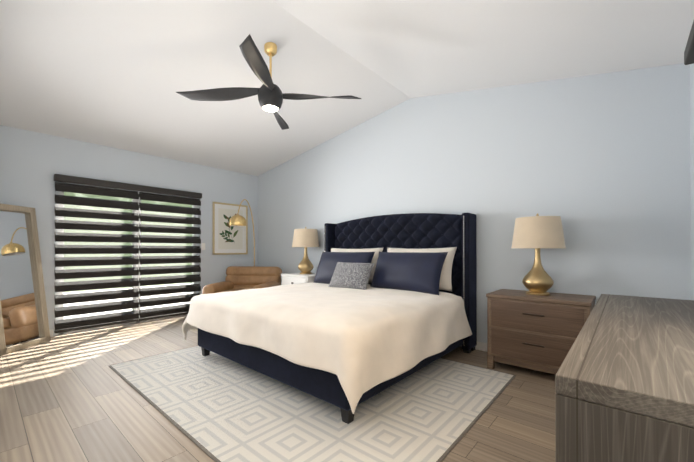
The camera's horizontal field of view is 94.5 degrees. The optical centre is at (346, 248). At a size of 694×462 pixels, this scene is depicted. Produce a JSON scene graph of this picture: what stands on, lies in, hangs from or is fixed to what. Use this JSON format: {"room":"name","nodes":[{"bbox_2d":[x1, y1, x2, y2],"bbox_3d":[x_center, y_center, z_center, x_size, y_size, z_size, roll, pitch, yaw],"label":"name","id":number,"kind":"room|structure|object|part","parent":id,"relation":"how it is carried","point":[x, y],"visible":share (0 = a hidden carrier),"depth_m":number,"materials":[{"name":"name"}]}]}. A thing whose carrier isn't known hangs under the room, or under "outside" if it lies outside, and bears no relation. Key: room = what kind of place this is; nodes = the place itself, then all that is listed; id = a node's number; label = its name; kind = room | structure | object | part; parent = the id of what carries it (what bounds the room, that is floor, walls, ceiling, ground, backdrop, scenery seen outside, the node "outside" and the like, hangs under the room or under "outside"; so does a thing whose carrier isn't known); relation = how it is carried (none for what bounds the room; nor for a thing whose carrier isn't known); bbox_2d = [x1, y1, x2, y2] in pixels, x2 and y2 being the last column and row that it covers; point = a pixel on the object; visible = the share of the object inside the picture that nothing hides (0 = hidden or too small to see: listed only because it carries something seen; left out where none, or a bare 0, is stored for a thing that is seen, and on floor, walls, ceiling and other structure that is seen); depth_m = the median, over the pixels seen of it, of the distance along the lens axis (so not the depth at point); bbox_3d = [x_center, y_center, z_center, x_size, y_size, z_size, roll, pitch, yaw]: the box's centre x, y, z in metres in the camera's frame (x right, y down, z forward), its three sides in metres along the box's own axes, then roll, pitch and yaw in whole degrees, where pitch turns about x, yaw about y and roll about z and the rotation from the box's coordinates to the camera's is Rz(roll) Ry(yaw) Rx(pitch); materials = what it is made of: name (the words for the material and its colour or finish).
{"room":"bedroom","nodes":[
{"label":"bedroom","id":0,"kind":"room"},
{"bbox_2d":[0,125,257,335],"bbox_3d":[-3.203,-0.181,5.118,0.150,2.670,4.300,0,0,41],"label":"wall","id":1,"kind":"structure","parent":0,"point":[32,163],"depth_m":4.59,"materials":[{"name":"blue paint"}]},
{"bbox_2d":[59,191,195,334],"bbox_3d":[-3.295,0.129,5.018,0.060,2.050,1.830,0,0,41],"label":"door frame","id":2,"kind":"structure","parent":1,"relation":"attached to","point":[133,233],"depth_m":5.00,"materials":[{"name":"white metal"}]},
{"bbox_2d":[54,174,201,332],"bbox_3d":[-3.205,0.063,4.927,0.088,2.090,1.930,0,0,41],"label":"window blind","id":3,"kind":"object","parent":1,"relation":"attached to","point":[72,323],"visible":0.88,"depth_m":4.76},
{"bbox_3d":[-3.522,1.087,4.570,0.032,0.040,0.959,0,0,41],"label":"rail","id":4,"kind":"part","parent":3,"relation":"part of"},
{"bbox_3d":[-2.891,1.089,5.295,0.032,0.040,0.939,0,0,41],"label":"rail","id":5,"kind":"part","parent":3,"relation":"part of","materials":[{"name":"black wood"}]},
{"bbox_2d":[212,202,247,254],"bbox_3d":[-2.214,-0.379,6.114,0.027,0.970,0.710,0,0,41],"label":"framed artwork","id":6,"kind":"object","parent":1,"relation":"attached to","point":[227,239],"visible":0.79,"depth_m":6.06,"materials":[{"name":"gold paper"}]},
{"bbox_2d":[0,316,555,461],"bbox_3d":[-0.850,1.179,3.065,6.390,0.060,4.300,0,0,41],"label":"floor","id":7,"kind":"structure","parent":0,"point":[71,397],"depth_m":2.28,"materials":[{"name":"brown wood"}]},
{"bbox_2d":[229,199,254,265],"bbox_3d":[-1.850,0.122,5.912,0.299,2.067,0.990,0,0,8],"label":"lamp","id":8,"kind":"object","parent":7,"relation":"on","point":[237,220],"visible":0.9,"depth_m":5.50,"materials":[{"name":"gold metal"}]},
{"bbox_2d":[202,266,281,293],"bbox_3d":[-1.740,0.735,5.476,1.040,0.840,0.991,0,0,7],"label":"chair","id":9,"kind":"object","parent":7,"relation":"on","point":[237,278],"visible":0.42,"depth_m":5.69,"materials":[{"name":"beige leather"}]},
{"bbox_3d":[-2.156,0.745,5.492,0.210,0.360,0.920,0,0,7],"label":"arm","id":10,"kind":"part","parent":9,"relation":"part of"},
{"bbox_3d":[-1.754,0.769,5.362,0.640,0.170,0.760,0,0,7],"label":"seat","id":11,"kind":"part","parent":9,"relation":"part of","materials":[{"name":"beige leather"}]},
{"bbox_3d":[-1.332,0.745,5.390,0.210,0.360,0.920,0,0,7],"label":"arm","id":12,"kind":"part","parent":9,"relation":"part of"},
{"bbox_2d":[281,272,315,284],"bbox_3d":[-0.700,0.779,5.211,0.660,0.750,0.508,0,0,41],"label":"nightstand","id":13,"kind":"object","parent":7,"relation":"on","point":[293,278],"visible":0.17,"depth_m":5.04,"materials":[{"name":"white paint"}]},
{"bbox_3d":[-0.844,0.534,5.046,0.510,0.090,0.008,0,0,41],"label":"drawer panel","id":14,"kind":"part","parent":13,"relation":"part of","materials":[{"name":"white paint"}]},
{"bbox_3d":[-0.833,0.534,5.058,0.590,0.160,0.034,0,0,41],"label":"drawer","id":15,"kind":"part","parent":13,"relation":"part of","materials":[{"name":"white paint"}]},
{"bbox_2d":[292,227,318,273],"bbox_3d":[-0.674,0.020,5.242,0.444,0.768,0.444,0,0,41],"label":"lamp","id":16,"kind":"object","parent":13,"relation":"on","point":[305,238],"visible":1,"depth_m":5.11,"materials":[{"name":"gold metal"}]},
{"bbox_3d":[-0.674,-0.176,5.243,0.444,0.290,0.444,0,0,41],"label":"lamp shade","id":17,"kind":"part","parent":16,"relation":"part of","materials":[{"name":"fabric"}]},
{"bbox_2d":[109,346,515,461],"bbox_3d":[-0.404,1.145,3.022,3.080,0.008,2.360,0,0,41],"label":"rug","id":18,"kind":"object","parent":7,"relation":"on","point":[215,407],"visible":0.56,"depth_m":2.26,"materials":[{"name":"white fabric"}]},
{"bbox_2d":[182,212,476,423],"bbox_3d":[-0.124,0.338,3.514,2.436,1.606,2.343,0,0,41],"label":"bed","id":19,"kind":"object","parent":18,"relation":"on","point":[380,303],"visible":1,"depth_m":2.92,"materials":[{"name":"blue fabric"}]},
{"bbox_3d":[-1.518,1.091,3.448,0.074,0.100,0.074,0,0,41],"label":"leg","id":20,"kind":"part","parent":19,"relation":"part of","materials":[{"name":"black wood"}]},
{"bbox_2d":[182,282,471,413],"bbox_3d":[-0.258,0.715,3.361,2.446,0.546,1.946,0,0,41],"label":"duvet","id":21,"kind":"object","parent":19,"relation":"on","point":[342,344],"depth_m":2.51,"materials":[{"name":"beige fabric"}]},
{"bbox_3d":[-0.172,0.896,3.457,2.140,0.292,1.920,0,0,41],"label":"rail","id":22,"kind":"part","parent":19,"relation":"part of","materials":[{"name":"blue fabric"}]},
{"bbox_2d":[313,251,374,283],"bbox_3d":[-0.062,0.262,4.330,0.930,0.500,0.256,0,-24,39],"label":"pillow","id":23,"kind":"object","parent":19,"relation":"on","point":[328,260],"depth_m":4.29,"materials":[{"name":"blue fabric"}]},
{"bbox_3d":[0.006,1.088,2.122,0.074,0.100,0.074,0,0,41],"label":"leg","id":24,"kind":"part","parent":19,"relation":"part of","materials":[{"name":"black wood"}]},
{"bbox_2d":[328,262,374,289],"bbox_3d":[0.046,0.321,3.891,0.580,0.360,0.155,0,-30,38],"label":"pillow","id":25,"kind":"object","parent":19,"relation":"on","point":[355,276],"depth_m":3.80,"materials":[{"name":"fabric"}]},
{"bbox_2d":[331,247,383,283],"bbox_3d":[0.081,0.222,4.510,0.950,0.500,0.203,0,-14,40],"label":"pillow","id":26,"kind":"object","parent":19,"relation":"on","point":[337,249],"depth_m":4.36,"materials":[{"name":"white fabric"}]},
{"bbox_3d":[0.559,0.194,4.297,1.990,1.315,0.060,0,0,41],"label":"headboard","id":27,"kind":"part","parent":19,"relation":"part of","materials":[{"name":"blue fabric"}]},
{"bbox_2d":[370,252,447,294],"bbox_3d":[0.677,0.260,3.686,0.930,0.500,0.259,0,-24,43],"label":"pillow","id":28,"kind":"object","parent":19,"relation":"on","point":[420,273],"depth_m":3.53,"materials":[{"name":"blue fabric"}]},
{"bbox_2d":[387,247,456,290],"bbox_3d":[0.835,0.220,3.853,0.950,0.500,0.207,0,-14,43],"label":"pillow","id":29,"kind":"object","parent":19,"relation":"on","point":[445,278],"depth_m":3.58,"materials":[{"name":"fabric"}]},
{"bbox_2d":[486,289,595,374],"bbox_3d":[1.804,0.789,3.007,0.810,0.720,0.543,0,0,41],"label":"nightstand","id":30,"kind":"object","parent":7,"relation":"on","point":[534,332],"visible":0.71,"depth_m":2.84,"materials":[{"name":"brown wood"}]},
{"bbox_3d":[1.388,1.084,3.092,0.055,0.130,0.055,0,0,41],"label":"leg","id":31,"kind":"part","parent":30,"relation":"part of","materials":[{"name":"brown wood"}]},
{"bbox_3d":[1.656,0.871,2.837,0.750,0.269,0.024,0,0,41],"label":"drawer frame","id":32,"kind":"part","parent":30,"relation":"part of","materials":[{"name":"brown wood"}]},
{"bbox_3d":[1.630,0.576,2.808,0.170,0.014,0.012,0,0,41],"label":"handle","id":33,"kind":"part","parent":30,"relation":"part of","materials":[{"name":"brown metal"}]},
{"bbox_3d":[1.630,0.841,2.807,0.170,0.014,0.012,0,0,41],"label":"handle","id":34,"kind":"part","parent":30,"relation":"part of","materials":[{"name":"brown metal"}]},
{"bbox_3d":[1.655,0.871,2.836,0.720,0.245,0.028,0,0,41],"label":"drawer","id":35,"kind":"part","parent":30,"relation":"part of","materials":[{"name":"brown wood"}]},
{"bbox_3d":[1.655,0.606,2.836,0.720,0.245,0.028,0,0,41],"label":"drawer","id":36,"kind":"part","parent":30,"relation":"part of","materials":[{"name":"brown wood"}]},
{"bbox_3d":[1.656,0.606,2.838,0.750,0.269,0.024,0,0,41],"label":"drawer frame","id":37,"kind":"part","parent":30,"relation":"part of","materials":[{"name":"brown wood"}]},
{"bbox_2d":[511,213,565,295],"bbox_3d":[1.811,0.045,3.048,0.444,0.768,0.444,0,0,41],"label":"lamp","id":38,"kind":"object","parent":30,"relation":"on","point":[537,232],"visible":1,"depth_m":2.93,"materials":[{"name":"gold metal"}]},
{"bbox_3d":[1.811,-0.151,3.049,0.444,0.290,0.444,0,0,41],"label":"lamp shade","id":39,"kind":"part","parent":38,"relation":"part of","materials":[{"name":"fabric"}]},
{"bbox_2d":[555,294,693,461],"bbox_3d":[1.267,0.719,1.279,0.519,0.850,1.825,0,0,41],"label":"dresser","id":40,"kind":"object","parent":7,"relation":"on","point":[624,383],"visible":1,"depth_m":0.73,"materials":[{"name":"brown wood"}]},
{"bbox_2d":[0,0,693,175],"bbox_3d":[-0.850,-1.796,3.072,6.390,0.650,4.300,0,0,41],"label":"ceiling","id":41,"kind":"structure","parent":0,"point":[118,74],"depth_m":3.03,"materials":[{"name":"white paint"}]},
{"bbox_2d":[264,42,276,77],"bbox_3d":[-0.733,-1.752,3.077,0.124,0.420,0.124,0,0,41],"label":"fan downrod","id":42,"kind":"object","parent":41,"relation":"attached to","point":[270,47],"depth_m":3.05,"materials":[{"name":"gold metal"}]},
{"bbox_3d":[-0.733,-1.717,3.077,0.022,0.350,0.022,0,0,41],"label":"fan rod","id":43,"kind":"part","parent":42,"relation":"part of","materials":[{"name":"gold metal"}]},
{"bbox_2d":[258,84,282,109],"bbox_3d":[-0.733,-1.460,3.076,0.236,0.227,0.236,0,0,41],"label":"motor","id":44,"kind":"object","parent":42,"relation":"hanging from","point":[268,96],"visible":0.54,"depth_m":2.99,"materials":[{"name":"black metal"}]},
{"bbox_2d":[176,87,258,100],"bbox_3d":[-1.209,-1.476,3.018,0.591,0.090,0.536,0,0,41],"label":"blade","id":45,"kind":"object","parent":44,"relation":"attached to","point":[226,94],"visible":0.96,"depth_m":3.04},
{"bbox_2d":[239,34,274,90],"bbox_3d":[-0.675,-1.477,2.600,0.536,0.090,0.591,0,0,41],"label":"blade","id":46,"kind":"object","parent":44,"relation":"attached to","point":[252,56],"visible":1,"depth_m":2.50,"materials":[{"name":"black wood"}]},
{"bbox_2d":[263,105,277,111],"bbox_3d":[-0.733,-1.341,3.076,0.144,0.014,0.144,0,0,41],"label":"fan light","id":47,"kind":"object","parent":44,"relation":"attached to","point":[269,108],"visible":1,"depth_m":3.05,"materials":[{"name":"white glass"}]},
{"bbox_2d":[273,111,288,129],"bbox_3d":[-0.791,-1.475,3.552,0.536,0.090,0.591,0,0,41],"label":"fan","id":48,"kind":"object","parent":44,"relation":"attached to","point":[283,124],"visible":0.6,"depth_m":3.68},
{"bbox_2d":[282,93,360,99],"bbox_3d":[-0.257,-1.476,3.134,0.591,0.090,0.536,0,0,41],"label":"blade","id":49,"kind":"object","parent":44,"relation":"attached to","point":[292,96],"visible":0.98,"depth_m":3.11,"materials":[{"name":"black wood"}]},
{"bbox_2d":[258,63,690,342],"bbox_3d":[0.513,-0.432,4.634,6.390,3.170,0.150,0,0,41],"label":"wall","id":50,"kind":"structure","parent":0,"point":[599,164],"depth_m":3.32,"materials":[{"name":"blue paint"}]},
{"bbox_2d":[461,342,486,351],"bbox_3d":[0.459,1.108,4.569,6.090,0.090,0.013,0,0,41],"label":"baseboard","id":51,"kind":"structure","parent":50,"relation":"attached to","point":[481,346],"depth_m":3.63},
{"bbox_2d":[690,63,693,299],"bbox_3d":[1.503,-0.191,1.020,0.150,2.670,4.300,0,0,41],"label":"wall","id":52,"kind":"structure","parent":0,"point":[692,170],"depth_m":2.50,"materials":[{"name":"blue paint"}]},
{"label":"outside","id":53,"kind":"structure","parent":0,"visible":0},
{"bbox_2d":[63,283,191,318],"bbox_3d":[-5.842,1.229,7.413,6.850,0.060,16.000,0,0,41],"label":"ground","id":54,"kind":"structure","parent":53,"point":[105,301],"depth_m":7.19,"materials":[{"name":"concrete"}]},
{"bbox_2d":[64,192,191,292],"bbox_3d":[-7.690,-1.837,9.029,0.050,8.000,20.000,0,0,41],"label":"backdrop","id":55,"kind":"structure","parent":53,"point":[122,232],"depth_m":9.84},
{"bbox_3d":[-3.868,0.323,3.734,0.020,1.660,0.560,-7,0,1],"label":"mirror","id":56,"kind":"object","parent":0,"visible":0},
{"bbox_2d":[0,300,6,354],"bbox_3d":[-3.855,0.320,3.478,0.070,1.680,0.070,-7,0,1],"label":"mirror","id":57,"kind":"object","parent":56,"relation":"attached to","point":[2,341],"visible":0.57,"depth_m":3.49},
{"bbox_2d":[0,203,34,212],"bbox_3d":[-3.948,-0.478,3.737,0.070,0.070,0.580,-7,0,1],"label":"frame","id":58,"kind":"object","parent":56,"relation":"attached to","point":[12,208],"visible":0.76,"depth_m":3.79,"materials":[{"name":"brown wood"}]},
{"bbox_2d":[0,210,41,346],"bbox_3d":[-3.856,0.322,3.734,0.005,1.540,0.440,-7,0,1],"label":"mirror glass","id":59,"kind":"object","parent":56,"relation":"attached to","point":[20,307],"visible":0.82,"depth_m":3.75,"materials":[{"name":"silver mirror"}]},
{"bbox_2d":[0,336,50,355],"bbox_3d":[-3.752,1.120,3.730,0.070,0.070,0.580,-7,0,1],"label":"frame","id":60,"kind":"object","parent":56,"relation":"attached to","point":[23,345],"visible":0.81,"depth_m":3.71,"materials":[{"name":"brown wood"}]},
{"bbox_2d":[27,207,50,340],"bbox_3d":[-3.845,0.322,3.988,0.070,1.680,0.070,-7,0,1],"label":"frame","id":61,"kind":"object","parent":56,"relation":"attached to","point":[39,279],"visible":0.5,"depth_m":3.97,"materials":[{"name":"brown wood"}]},
{"bbox_3d":[1.384,-0.886,1.046,0.058,0.540,1.820,0,0,41],"label":"trim","id":62,"kind":"structure","parent":0,"visible":0},
{"bbox_2d":[684,20,693,64],"bbox_3d":[1.325,-0.883,1.097,0.073,0.445,1.780,0,0,41],"label":"window blind","id":63,"kind":"object","parent":62,"relation":"attached to","point":[689,54],"visible":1,"depth_m":1.67,"materials":[{"name":"black"}]}
]}

